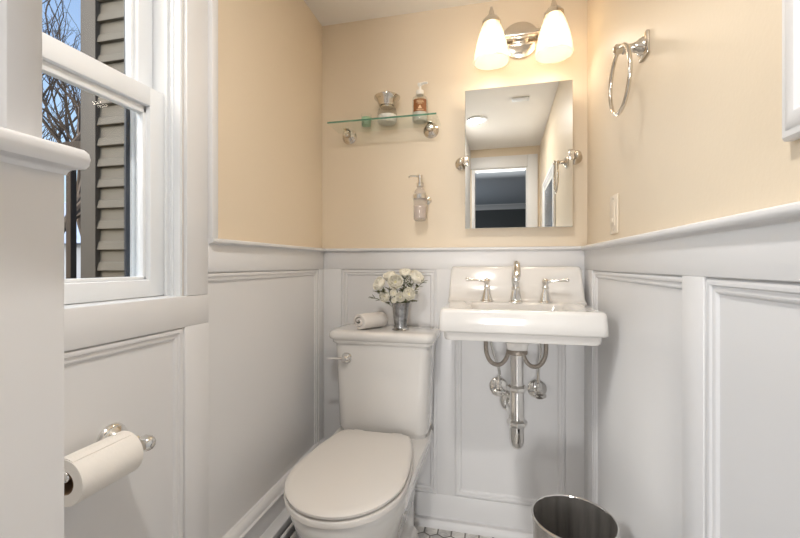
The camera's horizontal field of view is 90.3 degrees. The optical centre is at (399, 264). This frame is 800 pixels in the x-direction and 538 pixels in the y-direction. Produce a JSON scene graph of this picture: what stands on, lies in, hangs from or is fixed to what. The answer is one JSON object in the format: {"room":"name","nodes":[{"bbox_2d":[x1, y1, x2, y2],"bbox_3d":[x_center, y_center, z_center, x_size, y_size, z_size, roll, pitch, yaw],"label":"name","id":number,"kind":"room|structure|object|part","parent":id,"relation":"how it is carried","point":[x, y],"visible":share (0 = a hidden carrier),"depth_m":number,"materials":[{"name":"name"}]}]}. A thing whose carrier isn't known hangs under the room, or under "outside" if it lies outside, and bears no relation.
{"room":"bathroom","nodes":[
{"label":"bathroom","id":0,"kind":"room"},
{"bbox_2d":[0,0,90,537],"bbox_3d":[-0.531,0.005,-0.069,0.522,2.137,0.765,0,0,13],"label":"wall","id":1,"kind":"structure","parent":0,"point":[33,168],"depth_m":0.22,"materials":[{"name":"white paint"}]},
{"bbox_3d":[-0.519,-0.062,-0.061,0.502,0.016,0.745,0,0,13],"label":"chair rail","id":2,"kind":"part","parent":1,"relation":"part of","materials":[{"name":"white paint"}]},
{"bbox_2d":[64,0,325,537],"bbox_3d":[-0.578,0.005,1.040,0.174,2.137,1.537,0,0,13],"label":"wall","id":3,"kind":"structure","parent":0,"point":[227,381],"depth_m":1.17,"materials":[{"name":"beige paint"}]},
{"bbox_2d":[64,422,155,483],"bbox_3d":[-0.539,0.346,0.726,0.100,0.062,0.171,0,0,13],"label":"toilet paper holder","id":4,"kind":"object","parent":3,"relation":"attached to","point":[148,442],"visible":0.45,"depth_m":0.77,"materials":[{"name":"silver metal"}]},
{"bbox_2d":[64,431,143,506],"bbox_3d":[-0.532,0.355,0.702,0.077,0.078,0.114,0,0,13],"label":"toilet roll","id":5,"kind":"object","parent":4,"relation":"on","point":[92,468],"visible":0.81,"depth_m":0.68,"materials":[{"name":"white paper"}]},
{"bbox_3d":[-0.539,0.346,0.782,0.074,0.062,0.062,0,0,13],"label":"post","id":6,"kind":"part","parent":4,"relation":"part of","materials":[{"name":"silver metal"}]},
{"bbox_3d":[-0.491,0.346,0.771,0.028,0.030,0.030,0,0,13],"label":"knob","id":7,"kind":"part","parent":4,"relation":"part of","materials":[{"name":"silver metal"}]},
{"bbox_3d":[-0.595,0.513,0.691,0.010,0.722,0.574,0,0,13],"label":"panel moulding","id":8,"kind":"part","parent":3,"relation":"part of","materials":[{"name":"white paint"}]},
{"bbox_2d":[42,0,217,308],"bbox_3d":[-0.665,-0.486,0.723,0.189,1.150,0.757,0,0,13],"label":"window","id":9,"kind":"structure","parent":3,"relation":"in","point":[167,90],"depth_m":0.98,"materials":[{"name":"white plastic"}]},
{"bbox_3d":[-0.664,-0.171,0.688,0.034,0.494,0.612,0,0,13],"label":"sash","id":10,"kind":"part","parent":9,"relation":"part of","materials":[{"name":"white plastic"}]},
{"bbox_3d":[-0.682,-0.409,0.995,0.006,0.973,0.012,0,0,13],"label":"screen frame","id":11,"kind":"part","parent":9,"relation":"part of","materials":[{"name":"grey"}]},
{"bbox_3d":[-0.702,-0.640,0.697,0.034,0.525,0.612,0,0,13],"label":"sash","id":12,"kind":"part","parent":9,"relation":"part of","materials":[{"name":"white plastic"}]},
{"bbox_3d":[-0.585,-0.492,0.704,0.024,1.138,0.757,0,0,13],"label":"casing","id":13,"kind":"part","parent":9,"relation":"part of","materials":[{"name":"white paint"}]},
{"bbox_3d":[-0.437,0.447,1.365,0.010,0.854,0.716,0,0,13],"label":"panel moulding","id":14,"kind":"part","parent":3,"relation":"part of","materials":[{"name":"white paint"}]},
{"bbox_3d":[-0.418,-0.062,1.410,0.029,0.016,0.745,0,0,13],"label":"chair rail","id":15,"kind":"part","parent":3,"relation":"part of","materials":[{"name":"white paint"}]},
{"bbox_2d":[222,438,325,537],"bbox_3d":[-0.498,0.920,1.053,0.034,0.308,1.451,0,0,13],"label":"baseboard","id":16,"kind":"structure","parent":3,"relation":"attached to","point":[253,524],"depth_m":1.27,"materials":[{"name":"white paint"}]},
{"bbox_2d":[369,294,389,304],"bbox_3d":[-0.063,0.150,1.537,0.120,0.069,0.027,0,0,-8],"label":"leaf sprig","id":17,"kind":"object","parent":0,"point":[372,294],"visible":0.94,"depth_m":1.53,"materials":[{"name":"green plant"}]},
{"bbox_2d":[387,274,402,302],"bbox_3d":[-0.019,0.112,1.524,0.059,0.152,0.046,0,0,-18],"label":"ranunculus","id":18,"kind":"object","parent":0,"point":[395,281],"visible":0.96,"depth_m":1.52,"materials":[{"name":"beige plant"}]},
{"bbox_2d":[304,0,497,25],"bbox_3d":[-0.077,-1.103,0.583,1.359,0.080,2.440,0,0,13],"label":"ceiling","id":19,"kind":"structure","parent":0,"point":[327,12],"depth_m":1.65,"materials":[{"name":"white paint"}]},
{"bbox_2d":[414,525,493,537],"bbox_3d":[-0.077,1.114,0.583,1.359,0.080,2.440,0,0,13],"label":"floor","id":20,"kind":"structure","parent":0,"point":[422,532],"depth_m":1.58,"materials":[{"name":"tile"}]},
{"bbox_2d":[259,507,299,537],"bbox_3d":[-0.436,0.963,1.033,0.104,0.222,1.375,0,0,13],"label":"baseboard heater","id":21,"kind":"object","parent":20,"relation":"on","point":[282,526],"visible":0.02,"depth_m":1.29,"materials":[{"name":"white paint"}]},
{"bbox_2d":[284,324,440,537],"bbox_3d":[-0.117,0.665,1.333,0.424,0.819,0.720,0,0,13],"label":"toilet","id":22,"kind":"object","parent":20,"relation":"on","point":[359,482],"visible":1,"depth_m":1.39,"materials":[{"name":"white ceramic"}]},
{"bbox_3d":[-0.245,0.362,1.530,0.073,0.012,0.013,0,0,9],"label":"handle","id":23,"kind":"part","parent":22,"relation":"part of","materials":[{"name":"silver metal"}]},
{"bbox_3d":[-0.209,0.361,1.527,0.042,0.042,0.032,0,0,13],"label":"flush lever","id":24,"kind":"part","parent":22,"relation":"part of","materials":[{"name":"silver metal"}]},
{"bbox_3d":[-0.145,0.625,1.226,0.350,0.016,0.495,0,0,13],"label":"lid","id":25,"kind":"part","parent":22,"relation":"part of","materials":[{"name":"white plastic"}]},
{"bbox_3d":[-0.144,0.647,1.229,0.356,0.018,0.503,0,0,13],"label":"seat","id":26,"kind":"part","parent":22,"relation":"part of","materials":[{"name":"white plastic"}]},
{"bbox_3d":[-0.122,0.866,1.321,0.372,0.416,0.683,0,0,13],"label":"bowl","id":27,"kind":"part","parent":22,"relation":"part of","materials":[{"name":"white ceramic"}]},
{"bbox_2d":[354,312,387,329],"bbox_3d":[-0.116,0.225,1.594,0.119,0.061,0.077,0,0,-43],"label":"hand towel","id":28,"kind":"object","parent":22,"relation":"on","point":[376,319],"visible":1,"depth_m":1.56,"materials":[{"name":"white fabric"}]},
{"bbox_3d":[-0.057,0.281,1.588,0.424,0.051,0.198,0,0,13],"label":"tank lid","id":29,"kind":"part","parent":22,"relation":"part of","materials":[{"name":"white ceramic"}]},
{"bbox_3d":[-0.056,0.479,1.593,0.382,0.362,0.172,0,0,13],"label":"tank","id":30,"kind":"part","parent":22,"relation":"part of","materials":[{"name":"white ceramic"}]},
{"bbox_2d":[392,301,409,330],"bbox_3d":[0.002,0.201,1.555,0.075,0.109,0.075,0,0,13],"label":"vase","id":31,"kind":"object","parent":22,"relation":"on","point":[400,310],"visible":0.88,"depth_m":1.53,"materials":[{"name":"grey metal"}]},
{"bbox_2d":[373,276,385,290],"bbox_3d":[-0.058,0.117,1.536,0.100,0.144,0.052,0,0,7],"label":"ranunculus","id":32,"kind":"object","parent":31,"relation":"in","point":[379,282],"visible":0.98,"depth_m":1.53,"materials":[{"name":"beige plant"}]},
{"bbox_2d":[379,291,391,302],"bbox_3d":[-0.041,0.148,1.532,0.080,0.099,0.038,0,0,-6],"label":"ranunculus","id":33,"kind":"object","parent":31,"relation":"in","point":[385,297],"visible":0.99,"depth_m":1.53,"materials":[{"name":"beige plant"}]},
{"bbox_2d":[383,271,397,302],"bbox_3d":[-0.040,0.104,1.562,0.051,0.159,0.061,0,0,-44],"label":"ranunculus","id":34,"kind":"object","parent":31,"relation":"in","point":[387,275],"visible":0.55,"depth_m":1.55,"materials":[{"name":"beige plant"}]},
{"bbox_2d":[390,289,396,302],"bbox_3d":[-0.013,0.144,1.524,0.057,0.101,0.025,0,0,-44],"label":"ranunculus","id":35,"kind":"object","parent":31,"relation":"in","point":[393,292],"visible":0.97,"depth_m":1.51,"materials":[{"name":"beige plant"}]},
{"bbox_2d":[395,292,404,302],"bbox_3d":[0.005,0.150,1.524,0.040,0.095,0.053,0,0,13],"label":"ranunculus","id":36,"kind":"object","parent":31,"relation":"in","point":[399,296],"visible":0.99,"depth_m":1.51,"materials":[{"name":"beige plant"}]},
{"bbox_2d":[399,268,411,282],"bbox_3d":[0.021,0.098,1.557,0.049,0.167,0.048,0,0,30],"label":"ranunculus","id":37,"kind":"object","parent":31,"relation":"in","point":[404,272],"visible":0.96,"depth_m":1.55,"materials":[{"name":"beige plant"}]},
{"bbox_2d":[403,287,414,302],"bbox_3d":[0.028,0.141,1.523,0.060,0.110,0.049,0,0,13],"label":"ranunculus","id":38,"kind":"object","parent":31,"relation":"in","point":[409,293],"visible":0.99,"depth_m":1.51,"materials":[{"name":"beige plant"}]},
{"bbox_2d":[405,269,423,302],"bbox_3d":[0.056,0.102,1.544,0.084,0.165,0.056,0,0,-20],"label":"ranunculus","id":39,"kind":"object","parent":31,"relation":"in","point":[416,276],"visible":0.98,"depth_m":1.54,"materials":[{"name":"beige plant"}]},
{"bbox_2d":[414,279,427,291],"bbox_3d":[0.059,0.112,1.560,0.101,0.125,0.027,0,0,2],"label":"leaf sprig","id":40,"kind":"object","parent":31,"relation":"in","point":[416,285],"visible":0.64,"depth_m":1.55,"materials":[{"name":"green"}]},
{"bbox_2d":[531,494,619,537],"bbox_3d":[0.455,0.868,1.042,0.213,0.413,0.213,0,0,13],"label":"waste bin","id":41,"kind":"object","parent":20,"relation":"on","point":[553,515],"visible":1,"depth_m":1.12,"materials":[{"name":"metal"}]},
{"bbox_2d":[322,0,586,537],"bbox_3d":[0.183,0.005,1.692,1.359,2.137,0.161,0,0,13],"label":"wall","id":42,"kind":"structure","parent":0,"point":[471,479],"depth_m":1.64,"materials":[{"name":"beige paint"}]},
{"bbox_2d":[327,113,438,143],"bbox_3d":[-0.062,-0.559,1.635,0.445,0.065,0.145,0,0,13],"label":"glass shelf","id":43,"kind":"object","parent":42,"relation":"attached to","point":[431,130],"visible":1,"depth_m":1.65,"materials":[{"name":"green"}]},
{"bbox_2d":[361,116,371,126],"bbox_3d":[-0.142,-0.607,1.685,0.047,0.056,0.047,0,0,13],"label":"cup","id":44,"kind":"object","parent":43,"relation":"on","point":[367,123],"visible":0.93,"depth_m":1.67,"materials":[{"name":"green glass"}]},
{"bbox_3d":[-0.064,-0.575,1.627,0.445,0.007,0.129,0,0,13],"label":"glass","id":45,"kind":"part","parent":43,"relation":"part of","materials":[{"name":"green"}]},
{"bbox_2d":[374,90,399,125],"bbox_3d":[-0.053,-0.651,1.649,0.109,0.144,0.109,0,0,13],"label":"glass jar","id":46,"kind":"object","parent":43,"relation":"on","point":[386,100],"visible":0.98,"depth_m":1.62,"materials":[{"name":"white"}]},
{"bbox_3d":[-0.053,-0.678,1.649,0.109,0.060,0.109,0,0,13],"label":"lid","id":47,"kind":"part","parent":46,"relation":"part of","materials":[{"name":"silver metal"}]},
{"bbox_2d":[413,81,427,123],"bbox_3d":[0.082,-0.660,1.627,0.063,0.163,0.064,0,0,0],"label":"soap bottle","id":48,"kind":"object","parent":43,"relation":"on","point":[419,104],"visible":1,"depth_m":1.60,"materials":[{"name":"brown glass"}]},
{"bbox_3d":[-0.052,0.484,1.701,0.420,0.929,0.010,0,0,13],"label":"panel moulding","id":49,"kind":"part","parent":42,"relation":"part of","materials":[{"name":"white paint"}]},
{"bbox_2d":[408,175,431,218],"bbox_3d":[0.091,-0.269,1.619,0.060,0.186,0.120,0,0,37],"label":"soap dispenser","id":50,"kind":"object","parent":42,"relation":"attached to","point":[419,210],"visible":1,"depth_m":1.59,"materials":[{"name":"clear glass"}]},
{"bbox_3d":[0.182,-0.062,1.637,1.094,0.016,0.029,0,0,13],"label":"chair rail","id":51,"kind":"part","parent":42,"relation":"part of","materials":[{"name":"white paint"}]},
{"bbox_3d":[0.180,1.060,1.626,1.094,0.028,0.030,0,0,13],"label":"shoe moulding","id":52,"kind":"part","parent":42,"relation":"part of","materials":[{"name":"white paint"}]},
{"bbox_2d":[489,377,507,395],"bbox_3d":[0.385,0.485,1.549,0.072,0.074,0.083,0,0,13],"label":"shutoff valve","id":53,"kind":"object","parent":42,"relation":"attached to","point":[498,388],"visible":0.95,"depth_m":1.57,"materials":[{"name":"silver metal"}]},
{"bbox_2d":[490,342,500,380],"bbox_3d":[0.359,0.337,1.518,0.079,0.227,0.018,0,0,-44],"label":"supply hose","id":54,"kind":"object","parent":53,"relation":"attached to","point":[491,343],"visible":0.61,"depth_m":1.52,"materials":[{"name":"silver metal"}]},
{"bbox_3d":[0.375,0.489,1.518,0.048,0.029,0.017,0,0,13],"label":"handle","id":55,"kind":"part","parent":53,"relation":"part of","materials":[{"name":"silver metal"}]},
{"bbox_3d":[0.432,0.484,1.587,0.425,0.929,0.010,0,0,13],"label":"panel moulding","id":56,"kind":"part","parent":42,"relation":"part of","materials":[{"name":"white paint"}]},
{"bbox_2d":[499,350,527,449],"bbox_3d":[0.410,0.462,1.453,0.090,0.356,0.276,0,0,13],"label":"trap","id":57,"kind":"object","parent":42,"relation":"attached to","point":[512,402],"visible":0.97,"depth_m":1.33,"materials":[{"name":"silver metal"}]},
{"bbox_2d":[448,266,586,304],"bbox_3d":[0.434,0.079,1.516,0.493,0.141,0.126,0,0,13],"label":"backsplash","id":58,"kind":"structure","parent":42,"relation":"attached to","point":[531,278],"depth_m":1.49,"materials":[{"name":"white ceramic"}]},
{"bbox_2d":[455,80,582,228],"bbox_3d":[0.457,-0.417,1.555,0.487,0.551,0.064,0,0,13],"label":"mirror","id":59,"kind":"object","parent":42,"relation":"attached to","point":[519,159],"visible":1,"depth_m":1.53,"materials":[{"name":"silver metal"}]},
{"bbox_2d":[474,0,573,70],"bbox_3d":[0.455,-0.863,1.490,0.350,0.214,0.190,0,0,13],"label":"vanity light","id":60,"kind":"object","parent":42,"relation":"attached to","point":[552,43],"visible":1,"depth_m":1.46,"materials":[{"name":"white glass"}]},
{"bbox_3d":[0.341,-0.827,1.486,0.130,0.142,0.130,0,0,13],"label":"lamp shade","id":61,"kind":"part","parent":60,"relation":"part of","materials":[{"name":"white glass"}]},
{"bbox_3d":[0.556,-0.827,1.436,0.130,0.142,0.130,0,0,13],"label":"lamp shade","id":62,"kind":"part","parent":60,"relation":"part of","materials":[{"name":"white glass"}]},
{"bbox_2d":[439,266,608,350],"bbox_3d":[0.401,0.147,1.376,0.493,0.278,0.414,0,0,13],"label":"sink","id":63,"kind":"object","parent":42,"relation":"attached to","point":[569,320],"visible":1,"depth_m":1.23,"materials":[{"name":"white ceramic"}]},
{"bbox_2d":[484,341,509,366],"bbox_3d":[0.360,0.298,1.458,0.104,0.150,0.032,0,0,13],"label":"hose","id":64,"kind":"object","parent":63,"relation":"attached to","point":[496,364],"visible":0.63,"depth_m":1.45,"materials":[{"name":"silver metal"}]},
{"bbox_2d":[465,261,568,303],"bbox_3d":[0.406,0.062,1.388,0.358,0.150,0.143,0,0,13],"label":"faucet","id":65,"kind":"object","parent":63,"relation":"on","point":[515,296],"visible":1,"depth_m":1.41,"materials":[{"name":"silver metal"}]},
{"bbox_3d":[0.276,0.057,1.458,0.073,0.019,0.015,0,0,1],"label":"lever","id":66,"kind":"part","parent":65,"relation":"part of","materials":[{"name":"silver metal"}]},
{"bbox_3d":[0.318,0.093,1.456,0.051,0.088,0.051,0,0,13],"label":"handle","id":67,"kind":"part","parent":65,"relation":"part of","materials":[{"name":"silver metal"}]},
{"bbox_3d":[0.415,0.089,1.428,0.052,0.096,0.052,0,0,13],"label":"spout","id":68,"kind":"part","parent":65,"relation":"part of","materials":[{"name":"silver metal"}]},
{"bbox_3d":[0.514,0.093,1.410,0.051,0.088,0.051,0,0,13],"label":"handle","id":69,"kind":"part","parent":65,"relation":"part of","materials":[{"name":"silver metal"}]},
{"bbox_3d":[0.553,0.057,1.394,0.073,0.019,0.015,0,0,25],"label":"lever","id":70,"kind":"part","parent":65,"relation":"part of","materials":[{"name":"silver metal"}]},
{"bbox_2d":[439,300,608,350],"bbox_3d":[0.401,0.211,1.376,0.487,0.150,0.414,0,0,13],"label":"basin","id":71,"kind":"object","parent":63,"relation":"in","point":[562,322],"depth_m":1.19,"materials":[{"name":"white ceramic"}]},
{"bbox_2d":[524,344,547,368],"bbox_3d":[0.478,0.298,1.430,0.104,0.150,0.032,0,0,13],"label":"hose","id":72,"kind":"object","parent":63,"relation":"attached to","point":[541,363],"visible":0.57,"depth_m":1.42,"materials":[{"name":"silver metal"}]},
{"bbox_2d":[527,380,546,398],"bbox_3d":[0.526,0.485,1.516,0.072,0.074,0.083,0,0,13],"label":"shutoff valve","id":73,"kind":"object","parent":42,"relation":"attached to","point":[536,390],"visible":0.99,"depth_m":1.54,"materials":[{"name":"silver metal"}]},
{"bbox_3d":[0.520,0.489,1.484,0.048,0.029,0.017,0,0,13],"label":"handle","id":74,"kind":"part","parent":73,"relation":"part of","materials":[{"name":"silver metal"}]},
{"bbox_2d":[537,344,542,382],"bbox_3d":[0.520,0.337,1.479,0.018,0.227,0.070,0,0,13],"label":"supply hose","id":75,"kind":"object","parent":73,"relation":"attached to","point":[540,345],"visible":0.58,"depth_m":1.48,"materials":[{"name":"silver metal"}]},
{"bbox_2d":[581,0,799,537],"bbox_3d":[0.493,0.005,0.388,0.161,2.137,2.320,0,0,13],"label":"wall","id":76,"kind":"structure","parent":0,"point":[692,391],"depth_m":0.70,"materials":[{"name":"beige paint"}]},
{"bbox_2d":[610,193,618,233],"bbox_3d":[0.631,-0.148,1.177,0.010,0.114,0.070,0,0,13],"label":"light switch","id":77,"kind":"object","parent":76,"relation":"attached to","point":[614,200],"visible":1,"depth_m":1.16,"materials":[{"name":"beige plastic"}]},
{"bbox_2d":[608,29,649,116],"bbox_3d":[0.548,-0.452,0.952,0.071,0.182,0.163,0,0,13],"label":"towel ring","id":78,"kind":"object","parent":76,"relation":"attached to","point":[641,48],"visible":1,"depth_m":0.94,"materials":[{"name":"silver metal"}]},
{"bbox_3d":[0.547,-0.516,0.949,0.071,0.054,0.054,0,0,13],"label":"post","id":79,"kind":"part","parent":78,"relation":"part of","materials":[{"name":"silver metal"}]},
{"bbox_3d":[0.601,0.484,1.050,0.010,0.929,0.712,0,0,13],"label":"panel moulding","id":80,"kind":"part","parent":76,"relation":"part of","materials":[{"name":"white paint"}]},
{"bbox_3d":[0.454,-0.060,0.459,0.029,0.021,2.200,0,0,13],"label":"chair rail","id":81,"kind":"part","parent":76,"relation":"part of","materials":[{"name":"white paint"}]},
{"bbox_3d":[0.432,0.484,0.329,0.010,0.929,0.677,0,0,13],"label":"panel moulding","id":82,"kind":"part","parent":76,"relation":"part of","materials":[{"name":"white paint"}]},
{"bbox_2d":[782,0,799,141],"bbox_3d":[0.382,-0.397,0.133,0.018,0.498,0.713,0,0,13],"label":"framed picture","id":83,"kind":"object","parent":76,"relation":"attached to","point":[790,9],"visible":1,"depth_m":0.46,"materials":[{"name":"white paint"}]},
{"label":"outside","id":84,"kind":"structure","parent":0,"visible":0},
{"bbox_3d":[-26.229,1.799,21.537,59.112,0.050,90.000,0,0,13],"label":"ground","id":85,"kind":"structure","parent":84,"visible":0},
{"bbox_2d":[42,5,77,142],"bbox_3d":[-11.874,-3.770,12.092,6.681,11.122,5.564,0,0,13],"label":"bare tree","id":86,"kind":"object","parent":85,"relation":"on","point":[43,112],"visible":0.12,"depth_m":11.76,"materials":[{"name":"brown plant"}]},
{"bbox_2d":[42,0,80,235],"bbox_3d":[-9.087,-3.359,10.695,5.521,10.280,5.907,0,0,19],"label":"bare tree","id":87,"kind":"object","parent":85,"relation":"on","point":[62,127],"visible":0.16,"depth_m":10.70,"materials":[{"name":"brown plant"}]},
{"bbox_2d":[57,49,80,232],"bbox_3d":[-5.542,-3.525,10.168,6.230,10.608,6.761,0,0,-33],"label":"bare tree","id":88,"kind":"object","parent":85,"relation":"on","point":[78,137],"visible":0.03,"depth_m":9.25,"materials":[{"name":"brown plant"}]},
{"bbox_2d":[60,141,80,278],"bbox_3d":[-3.737,0.084,5.136,3.916,3.380,0.140,0,0,13],"label":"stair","id":89,"kind":"structure","parent":85,"relation":"on","point":[71,177],"depth_m":5.25,"materials":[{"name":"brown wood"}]},
{"bbox_3d":[-4.362,0.114,5.282,0.080,3.320,0.080,0,0,13],"label":"post","id":90,"kind":"part","parent":89,"relation":"part of","materials":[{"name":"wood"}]},
{"bbox_2d":[64,202,80,278],"bbox_3d":[-17.150,-0.726,20.647,9.200,5.000,5.200,0,0,13],"label":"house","id":91,"kind":"structure","parent":85,"relation":"on","point":[78,233],"depth_m":17.74,"materials":[{"name":"white"}]},
{"bbox_2d":[81,0,123,277],"bbox_3d":[-0.670,-0.719,4.044,1.373,4.986,4.030,0,0,13],"label":"neighboring house siding","id":92,"kind":"object","parent":85,"relation":"on","point":[102,21],"visible":0.19,"depth_m":2.22,"materials":[{"name":"grey"}]}
]}

